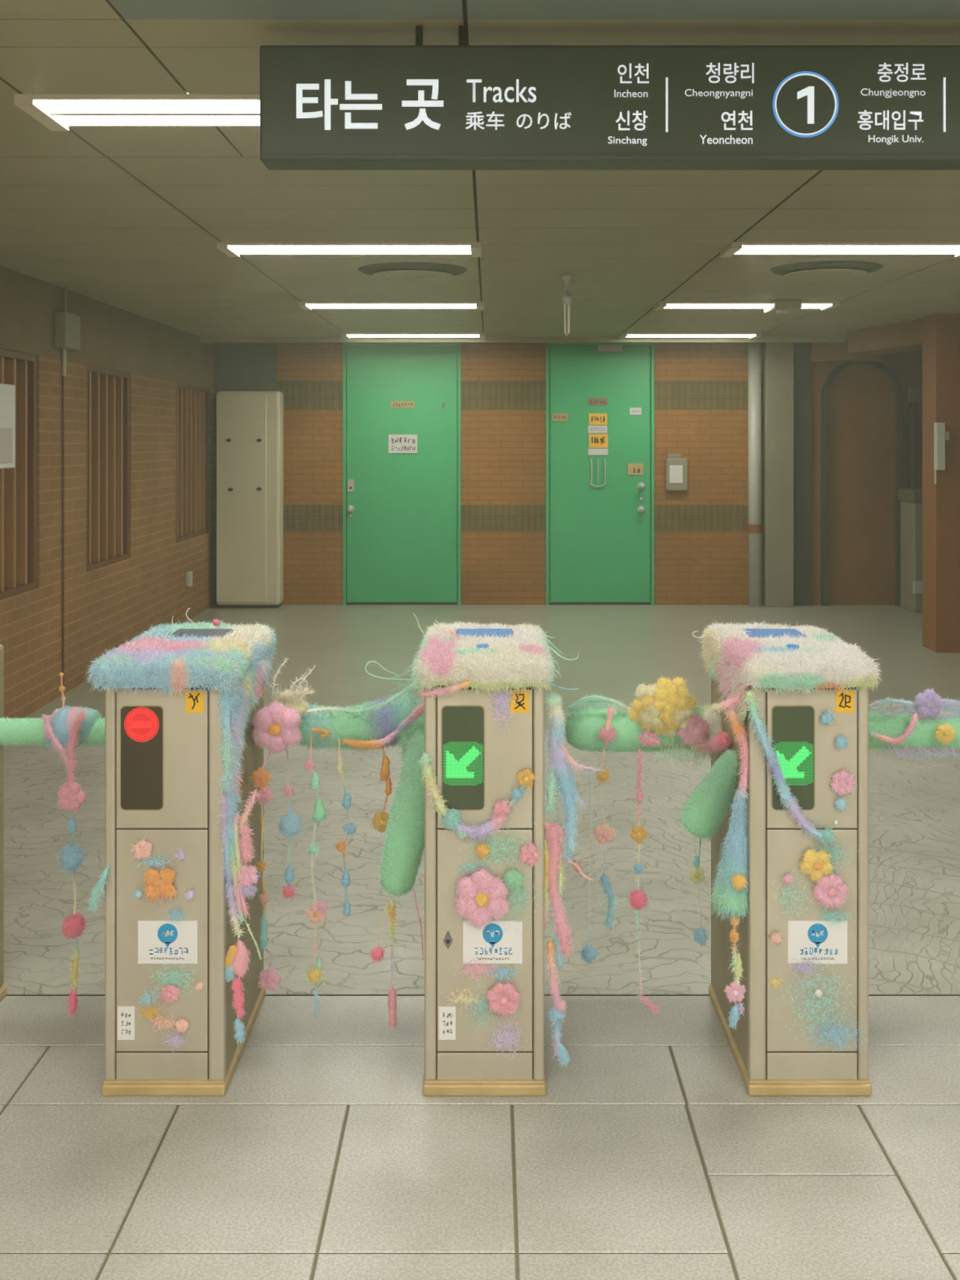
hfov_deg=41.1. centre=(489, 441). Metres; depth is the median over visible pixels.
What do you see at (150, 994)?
felt wisp
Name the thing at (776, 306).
sensor box
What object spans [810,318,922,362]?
trim
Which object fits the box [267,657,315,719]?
tuft
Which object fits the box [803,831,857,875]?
felt wisp
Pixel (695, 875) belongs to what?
garland
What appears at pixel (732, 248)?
recessed light
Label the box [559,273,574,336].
rod
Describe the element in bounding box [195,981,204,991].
pompom
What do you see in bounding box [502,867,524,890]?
pompom
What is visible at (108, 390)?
slatted screen
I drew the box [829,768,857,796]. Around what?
flower
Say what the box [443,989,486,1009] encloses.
felt wisp
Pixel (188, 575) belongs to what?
light switch
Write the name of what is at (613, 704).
wrap
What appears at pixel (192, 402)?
slatted screen
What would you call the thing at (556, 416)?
tag
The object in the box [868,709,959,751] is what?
barrier
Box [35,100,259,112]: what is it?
diffuser
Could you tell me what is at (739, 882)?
pompom
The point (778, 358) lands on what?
wall column
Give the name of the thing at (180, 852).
felt wisp
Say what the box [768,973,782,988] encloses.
felt wisp
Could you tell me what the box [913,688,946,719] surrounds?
flower
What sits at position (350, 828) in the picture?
garland
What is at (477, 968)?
felt wisp
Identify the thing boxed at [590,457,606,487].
strap hanger
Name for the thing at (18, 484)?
slatted screen
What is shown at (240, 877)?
garland
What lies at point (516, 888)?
felt wisp
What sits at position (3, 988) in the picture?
gate
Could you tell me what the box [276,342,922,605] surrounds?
wall
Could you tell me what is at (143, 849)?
flower
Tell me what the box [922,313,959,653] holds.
pillar
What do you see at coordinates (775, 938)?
pompom
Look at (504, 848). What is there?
felt wisp
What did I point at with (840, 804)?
pompom
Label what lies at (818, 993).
pompom
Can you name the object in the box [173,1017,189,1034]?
pompom
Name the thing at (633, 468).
tag
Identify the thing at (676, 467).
wall dispenser
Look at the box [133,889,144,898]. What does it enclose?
pompom
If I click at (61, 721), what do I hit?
wrap
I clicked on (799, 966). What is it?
felt wisp
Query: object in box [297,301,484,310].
recessed light
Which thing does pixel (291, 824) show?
garland
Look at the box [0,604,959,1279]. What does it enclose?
floor
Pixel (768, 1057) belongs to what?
gate
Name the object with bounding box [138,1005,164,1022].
felt wisp
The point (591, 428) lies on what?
paper notice
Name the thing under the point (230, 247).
diffuser
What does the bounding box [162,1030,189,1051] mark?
felt wisp
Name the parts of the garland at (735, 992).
cord, cord, cord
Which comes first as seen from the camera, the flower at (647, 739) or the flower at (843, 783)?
the flower at (843, 783)
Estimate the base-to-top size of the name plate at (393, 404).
0.061 m
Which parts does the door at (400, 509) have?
knob, lock plate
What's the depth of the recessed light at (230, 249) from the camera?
6.10 m
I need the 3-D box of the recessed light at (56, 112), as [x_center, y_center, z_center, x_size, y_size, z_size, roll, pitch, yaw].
[-0.662,-0.926,3.610,1.245,0.028,0.300,0,0,0]
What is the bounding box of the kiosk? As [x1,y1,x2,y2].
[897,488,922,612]
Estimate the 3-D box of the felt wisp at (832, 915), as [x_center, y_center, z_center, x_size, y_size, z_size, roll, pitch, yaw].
[0.818,1.128,3.035,0.102,0.051,0.006,0,0,0]
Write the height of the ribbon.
0.116 m
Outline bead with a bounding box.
[211,618,220,626]
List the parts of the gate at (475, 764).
corner post, panel, service door, kick panel, corner post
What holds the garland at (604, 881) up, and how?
hanging from the garland at (604, 833)
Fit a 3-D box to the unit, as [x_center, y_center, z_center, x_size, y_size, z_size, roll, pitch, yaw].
[-2.245,0.540,11.988,0.594,2.019,0.264,0,0,0]
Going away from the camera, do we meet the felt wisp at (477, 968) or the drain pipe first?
the felt wisp at (477, 968)
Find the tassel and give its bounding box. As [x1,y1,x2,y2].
[706,791,748,923]
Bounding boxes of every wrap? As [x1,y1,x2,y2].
[41,705,102,751]
[296,680,424,764]
[567,693,629,720]
[653,702,732,769]
[868,696,959,762]
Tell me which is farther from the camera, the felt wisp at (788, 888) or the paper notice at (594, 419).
the paper notice at (594, 419)
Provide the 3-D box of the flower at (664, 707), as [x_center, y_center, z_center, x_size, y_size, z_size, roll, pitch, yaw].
[0.453,0.699,3.356,0.197,0.176,0.105,0,0,8]
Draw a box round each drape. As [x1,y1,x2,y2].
[223,650,276,839]
[697,648,746,727]
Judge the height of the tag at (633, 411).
0.067 m
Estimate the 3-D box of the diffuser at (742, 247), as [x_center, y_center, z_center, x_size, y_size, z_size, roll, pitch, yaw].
[1.745,-0.931,6.106,1.110,0.014,0.121,0,0,0]
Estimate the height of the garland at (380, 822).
0.252 m
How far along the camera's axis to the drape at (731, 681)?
3.20 m
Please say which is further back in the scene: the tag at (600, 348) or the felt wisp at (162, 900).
the tag at (600, 348)
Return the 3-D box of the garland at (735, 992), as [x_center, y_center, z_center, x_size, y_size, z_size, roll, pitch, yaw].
[0.579,0.992,3.058,0.118,0.837,0.055,0,0,-5]
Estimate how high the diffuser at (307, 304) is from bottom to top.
0.014 m
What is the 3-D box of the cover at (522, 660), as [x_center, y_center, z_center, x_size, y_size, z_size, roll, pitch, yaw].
[-0.043,0.554,3.308,0.554,0.170,0.655,0,0,0]
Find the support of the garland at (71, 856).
hanging from the barrier at (26, 731)
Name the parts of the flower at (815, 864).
flower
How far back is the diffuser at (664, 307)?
8.83 m
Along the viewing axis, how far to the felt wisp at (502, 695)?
3.04 m
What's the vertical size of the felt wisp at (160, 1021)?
0.054 m
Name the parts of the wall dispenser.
panel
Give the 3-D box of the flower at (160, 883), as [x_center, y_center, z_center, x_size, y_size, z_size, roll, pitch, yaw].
[-0.779,1.047,3.030,0.093,0.093,0.047,0,0,0]
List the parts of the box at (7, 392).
panel plate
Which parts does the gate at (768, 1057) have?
corner post, panel, service door, kick panel, corner post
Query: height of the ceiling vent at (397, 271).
0.044 m
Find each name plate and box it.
[390,401,414,407]
[587,398,607,404]
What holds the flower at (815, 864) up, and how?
attached to the gate at (768, 1057)
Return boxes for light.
[13,93,259,131]
[217,242,481,257]
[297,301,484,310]
[340,333,484,338]
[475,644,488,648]
[617,333,761,338]
[653,301,839,310]
[720,242,959,257]
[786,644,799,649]
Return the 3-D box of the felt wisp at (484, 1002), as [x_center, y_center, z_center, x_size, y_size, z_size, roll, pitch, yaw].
[-0.019,1.339,3.034,0.107,0.113,0.006,0,0,0]
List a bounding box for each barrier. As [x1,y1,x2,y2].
[0,716,105,747]
[253,711,424,746]
[378,733,424,896]
[564,706,703,754]
[679,747,737,841]
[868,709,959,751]
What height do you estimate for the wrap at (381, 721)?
0.311 m
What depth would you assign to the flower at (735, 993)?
3.05 m
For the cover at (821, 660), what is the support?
on the gate at (768, 1057)
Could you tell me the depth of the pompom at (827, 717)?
3.02 m
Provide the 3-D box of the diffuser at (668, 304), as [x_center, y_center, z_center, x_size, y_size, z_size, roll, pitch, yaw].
[1.745,-0.931,8.665,1.110,0.014,0.121,0,0,0]
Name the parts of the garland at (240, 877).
cord, cord, cord, cord, cord, cord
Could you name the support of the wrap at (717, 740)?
attached to the barrier at (582, 733)
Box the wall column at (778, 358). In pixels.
[762,342,794,606]
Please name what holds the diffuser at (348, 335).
attached to the recessed light at (346, 335)
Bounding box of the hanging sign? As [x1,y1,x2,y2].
[259,26,959,169]
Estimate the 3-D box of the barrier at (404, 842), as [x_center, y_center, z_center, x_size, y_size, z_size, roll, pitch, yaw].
[-0.201,0.955,3.267,0.170,0.411,0.120,0,0,-25]
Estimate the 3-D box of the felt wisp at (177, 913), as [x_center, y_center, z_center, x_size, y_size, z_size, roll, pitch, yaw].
[-0.743,1.122,3.034,0.054,0.045,0.007,0,0,0]
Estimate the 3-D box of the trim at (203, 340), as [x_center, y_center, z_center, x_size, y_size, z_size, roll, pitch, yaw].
[0.300,-0.920,11.530,5.800,0.051,0.060,0,0,0]
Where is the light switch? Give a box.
[186,571,192,586]
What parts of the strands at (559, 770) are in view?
cord, cord, cord, cord, cord, cord, cord, cord, cord, cord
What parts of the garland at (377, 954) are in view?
cord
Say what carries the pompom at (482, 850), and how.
attached to the gate at (475, 764)
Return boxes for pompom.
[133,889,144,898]
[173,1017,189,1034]
[185,889,195,900]
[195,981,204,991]
[473,843,490,859]
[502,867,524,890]
[730,873,748,891]
[767,931,783,946]
[781,872,793,885]
[813,988,822,997]
[820,709,834,725]
[833,733,849,750]
[834,796,847,812]
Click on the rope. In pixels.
(444, 691)
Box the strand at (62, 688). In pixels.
[58,672,66,710]
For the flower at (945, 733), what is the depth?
3.37 m
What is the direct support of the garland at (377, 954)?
hanging from the barrier at (404, 842)
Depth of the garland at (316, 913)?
3.38 m
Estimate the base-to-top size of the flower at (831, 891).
0.094 m
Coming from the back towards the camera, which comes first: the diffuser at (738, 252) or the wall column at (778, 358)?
the wall column at (778, 358)
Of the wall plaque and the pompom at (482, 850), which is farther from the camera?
the wall plaque
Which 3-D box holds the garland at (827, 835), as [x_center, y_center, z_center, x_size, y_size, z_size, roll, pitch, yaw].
[0.707,0.773,3.021,0.236,0.379,0.055,0,0,1]
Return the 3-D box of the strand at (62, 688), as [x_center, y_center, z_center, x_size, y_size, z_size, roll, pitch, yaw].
[-1.140,0.670,3.420,0.020,0.108,0.022,0,0,32]
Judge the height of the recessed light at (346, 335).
0.028 m
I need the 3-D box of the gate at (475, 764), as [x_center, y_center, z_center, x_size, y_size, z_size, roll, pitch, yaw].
[-0.013,1.028,3.309,0.293,1.044,0.562,0,0,0]
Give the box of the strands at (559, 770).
[544,691,604,1068]
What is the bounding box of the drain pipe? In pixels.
[746,342,762,606]
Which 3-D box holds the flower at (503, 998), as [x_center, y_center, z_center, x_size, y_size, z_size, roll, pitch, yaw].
[0.031,1.321,3.029,0.099,0.098,0.045,0,0,0]
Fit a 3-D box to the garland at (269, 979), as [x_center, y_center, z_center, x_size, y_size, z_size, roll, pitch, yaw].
[-0.586,1.124,3.357,0.090,0.653,0.041,0,0,0]
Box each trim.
[200,336,845,342]
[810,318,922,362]
[820,361,922,605]
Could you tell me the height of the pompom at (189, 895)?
0.027 m
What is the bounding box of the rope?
[418,678,472,698]
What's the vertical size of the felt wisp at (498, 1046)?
0.105 m
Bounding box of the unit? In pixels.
[216,391,283,608]
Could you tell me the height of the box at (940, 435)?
0.453 m
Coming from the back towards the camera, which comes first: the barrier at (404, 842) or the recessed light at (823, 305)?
the recessed light at (823, 305)
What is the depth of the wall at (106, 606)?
8.28 m
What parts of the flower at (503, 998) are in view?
flower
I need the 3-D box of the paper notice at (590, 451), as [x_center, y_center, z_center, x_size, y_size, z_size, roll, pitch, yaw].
[1.031,0.097,12.165,0.189,0.061,0.008,0,0,0]
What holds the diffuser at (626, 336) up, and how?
attached to the recessed light at (622, 335)
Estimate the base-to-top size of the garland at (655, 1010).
0.229 m
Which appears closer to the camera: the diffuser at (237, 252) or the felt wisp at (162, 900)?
the felt wisp at (162, 900)
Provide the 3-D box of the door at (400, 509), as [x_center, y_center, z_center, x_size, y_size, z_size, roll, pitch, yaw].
[-0.833,0.305,12.161,1.119,2.490,0.158,0,0,0]
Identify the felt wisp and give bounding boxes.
[135,853,171,869]
[137,986,159,1013]
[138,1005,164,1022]
[142,894,175,906]
[147,961,199,997]
[149,1011,179,1032]
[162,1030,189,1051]
[164,905,186,923]
[171,848,188,862]
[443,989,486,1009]
[453,857,493,876]
[453,956,507,982]
[458,817,542,870]
[460,984,497,1029]
[484,1015,526,1059]
[485,961,518,982]
[487,688,518,735]
[500,856,539,935]
[767,869,812,928]
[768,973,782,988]
[774,946,854,1057]
[785,958,823,977]
[800,1004,869,1055]
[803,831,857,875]
[813,907,856,927]
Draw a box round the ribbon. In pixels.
[603,706,614,748]
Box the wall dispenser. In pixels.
[665,453,687,490]
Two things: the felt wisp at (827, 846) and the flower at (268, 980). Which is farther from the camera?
the flower at (268, 980)
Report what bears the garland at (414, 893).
hanging from the gate at (475, 764)
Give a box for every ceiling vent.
[357,262,467,280]
[768,260,883,279]
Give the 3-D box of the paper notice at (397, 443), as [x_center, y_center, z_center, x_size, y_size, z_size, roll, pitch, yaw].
[-0.824,0.021,12.164,0.274,0.176,0.010,0,0,0]
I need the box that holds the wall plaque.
[908,386,922,401]
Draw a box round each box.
[0,383,15,468]
[54,287,79,693]
[764,299,801,313]
[933,422,949,484]
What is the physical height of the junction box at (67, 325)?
2.480 m
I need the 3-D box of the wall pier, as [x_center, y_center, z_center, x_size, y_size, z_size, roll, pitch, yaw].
[-2.335,0.305,12.150,0.630,2.490,0.040,0,0,0]
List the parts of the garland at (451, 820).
cord, cord, cord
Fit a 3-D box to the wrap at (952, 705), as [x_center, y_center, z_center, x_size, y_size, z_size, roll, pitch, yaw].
[1.138,0.768,3.396,0.309,0.179,0.091,0,0,0]
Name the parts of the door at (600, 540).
knob, knob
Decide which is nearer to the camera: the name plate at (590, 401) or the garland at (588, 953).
the garland at (588, 953)
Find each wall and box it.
[0,265,213,719]
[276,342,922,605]
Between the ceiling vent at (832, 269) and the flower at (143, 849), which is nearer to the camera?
the flower at (143, 849)
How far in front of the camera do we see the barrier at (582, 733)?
3.40 m
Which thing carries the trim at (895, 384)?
attached to the wall at (700, 389)
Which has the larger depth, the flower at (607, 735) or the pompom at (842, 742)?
the flower at (607, 735)
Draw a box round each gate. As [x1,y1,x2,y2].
[0,644,7,1001]
[102,628,266,1095]
[422,628,546,1095]
[708,628,871,1095]
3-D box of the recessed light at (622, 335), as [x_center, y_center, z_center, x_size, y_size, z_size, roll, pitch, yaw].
[1.745,-0.926,11.200,1.210,0.028,0.300,0,0,0]
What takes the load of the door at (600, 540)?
in the wall at (700, 389)
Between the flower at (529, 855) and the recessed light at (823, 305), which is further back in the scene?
the recessed light at (823, 305)
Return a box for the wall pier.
[213,342,276,604]
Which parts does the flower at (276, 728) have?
flower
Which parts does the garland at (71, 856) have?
cord, cord, cord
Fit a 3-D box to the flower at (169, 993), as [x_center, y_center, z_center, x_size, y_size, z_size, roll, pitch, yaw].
[-0.759,1.309,3.033,0.063,0.060,0.032,0,0,-12]
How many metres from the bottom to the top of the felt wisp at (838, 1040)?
0.121 m
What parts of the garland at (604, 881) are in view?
cord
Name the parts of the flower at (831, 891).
flower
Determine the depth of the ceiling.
5.11 m
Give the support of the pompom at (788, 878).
attached to the gate at (768, 1057)
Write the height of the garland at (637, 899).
0.494 m
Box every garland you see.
[39,709,89,1018]
[212,686,262,1044]
[249,751,282,992]
[276,749,303,898]
[302,735,329,1018]
[334,737,358,916]
[368,897,399,1029]
[369,746,393,834]
[411,886,424,959]
[417,751,526,840]
[571,773,599,965]
[593,748,617,844]
[597,843,628,934]
[626,748,649,931]
[635,930,659,1014]
[687,836,711,946]
[711,686,748,1031]
[740,688,838,848]
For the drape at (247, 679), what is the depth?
3.13 m
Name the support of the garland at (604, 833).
hanging from the barrier at (582, 733)
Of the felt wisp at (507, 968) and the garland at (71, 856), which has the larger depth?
the garland at (71, 856)
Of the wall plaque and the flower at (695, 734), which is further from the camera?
the wall plaque
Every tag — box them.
[552,413,568,421]
[597,345,622,351]
[627,463,643,475]
[629,407,641,414]
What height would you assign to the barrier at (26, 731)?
0.086 m
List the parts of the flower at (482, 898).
flower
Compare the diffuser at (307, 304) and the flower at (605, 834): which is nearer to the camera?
the flower at (605, 834)
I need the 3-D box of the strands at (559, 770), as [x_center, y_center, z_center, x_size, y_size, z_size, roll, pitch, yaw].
[0.191,1.054,3.065,0.163,0.897,0.073,0,0,14]
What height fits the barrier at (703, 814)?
0.256 m
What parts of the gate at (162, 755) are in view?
corner post, panel, service door, kick panel, corner post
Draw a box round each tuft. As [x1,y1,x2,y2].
[86,864,111,914]
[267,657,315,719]
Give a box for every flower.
[131,835,154,863]
[142,864,179,901]
[158,983,181,1006]
[250,700,302,755]
[266,977,272,983]
[453,866,510,929]
[484,980,522,1020]
[512,768,538,792]
[518,843,541,867]
[598,724,618,744]
[602,831,608,837]
[627,675,698,739]
[635,728,662,748]
[675,710,711,746]
[733,990,738,995]
[797,847,834,883]
[812,871,852,911]
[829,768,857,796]
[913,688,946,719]
[933,721,957,746]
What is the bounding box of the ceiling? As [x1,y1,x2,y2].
[0,0,959,339]
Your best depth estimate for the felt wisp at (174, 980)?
3.04 m
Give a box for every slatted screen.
[0,348,37,599]
[86,364,129,572]
[175,382,208,543]
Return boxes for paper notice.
[388,434,417,453]
[587,425,607,433]
[587,448,608,454]
[588,413,607,425]
[588,434,608,448]
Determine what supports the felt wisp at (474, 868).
attached to the gate at (475, 764)
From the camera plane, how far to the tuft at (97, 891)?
3.02 m
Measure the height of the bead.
0.028 m
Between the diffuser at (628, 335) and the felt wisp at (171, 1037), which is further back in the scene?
the diffuser at (628, 335)
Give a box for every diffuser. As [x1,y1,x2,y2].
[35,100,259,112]
[55,115,259,125]
[228,245,471,249]
[236,251,471,253]
[306,303,475,306]
[310,306,476,308]
[347,334,479,335]
[349,336,479,337]
[626,336,750,337]
[627,334,754,335]
[663,306,823,308]
[666,303,831,306]
[734,251,959,253]
[740,245,959,249]
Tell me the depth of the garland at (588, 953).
3.38 m
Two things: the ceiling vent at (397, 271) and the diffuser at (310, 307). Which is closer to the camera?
the ceiling vent at (397, 271)
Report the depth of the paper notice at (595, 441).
12.16 m
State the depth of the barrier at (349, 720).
3.41 m
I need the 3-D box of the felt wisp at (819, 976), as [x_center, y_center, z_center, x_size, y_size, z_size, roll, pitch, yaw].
[0.770,1.335,3.033,0.196,0.272,0.009,0,0,0]
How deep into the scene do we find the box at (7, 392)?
6.67 m
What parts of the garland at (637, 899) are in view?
cord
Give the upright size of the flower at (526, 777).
0.061 m
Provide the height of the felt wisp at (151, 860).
0.044 m
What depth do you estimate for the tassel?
3.06 m
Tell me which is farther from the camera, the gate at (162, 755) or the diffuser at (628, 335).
the diffuser at (628, 335)
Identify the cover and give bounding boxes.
[86,608,278,839]
[364,613,579,696]
[692,619,881,727]
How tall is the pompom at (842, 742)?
0.044 m
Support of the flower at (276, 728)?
attached to the barrier at (349, 720)
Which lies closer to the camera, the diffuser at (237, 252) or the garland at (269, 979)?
the garland at (269, 979)
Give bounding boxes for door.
[342,342,460,604]
[546,342,653,604]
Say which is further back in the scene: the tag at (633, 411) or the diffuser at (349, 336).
the tag at (633, 411)
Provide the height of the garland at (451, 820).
0.222 m
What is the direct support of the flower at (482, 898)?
attached to the gate at (475, 764)
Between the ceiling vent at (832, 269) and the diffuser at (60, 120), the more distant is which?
the ceiling vent at (832, 269)
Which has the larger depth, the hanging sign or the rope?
the rope
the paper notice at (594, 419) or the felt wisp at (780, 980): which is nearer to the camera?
the felt wisp at (780, 980)

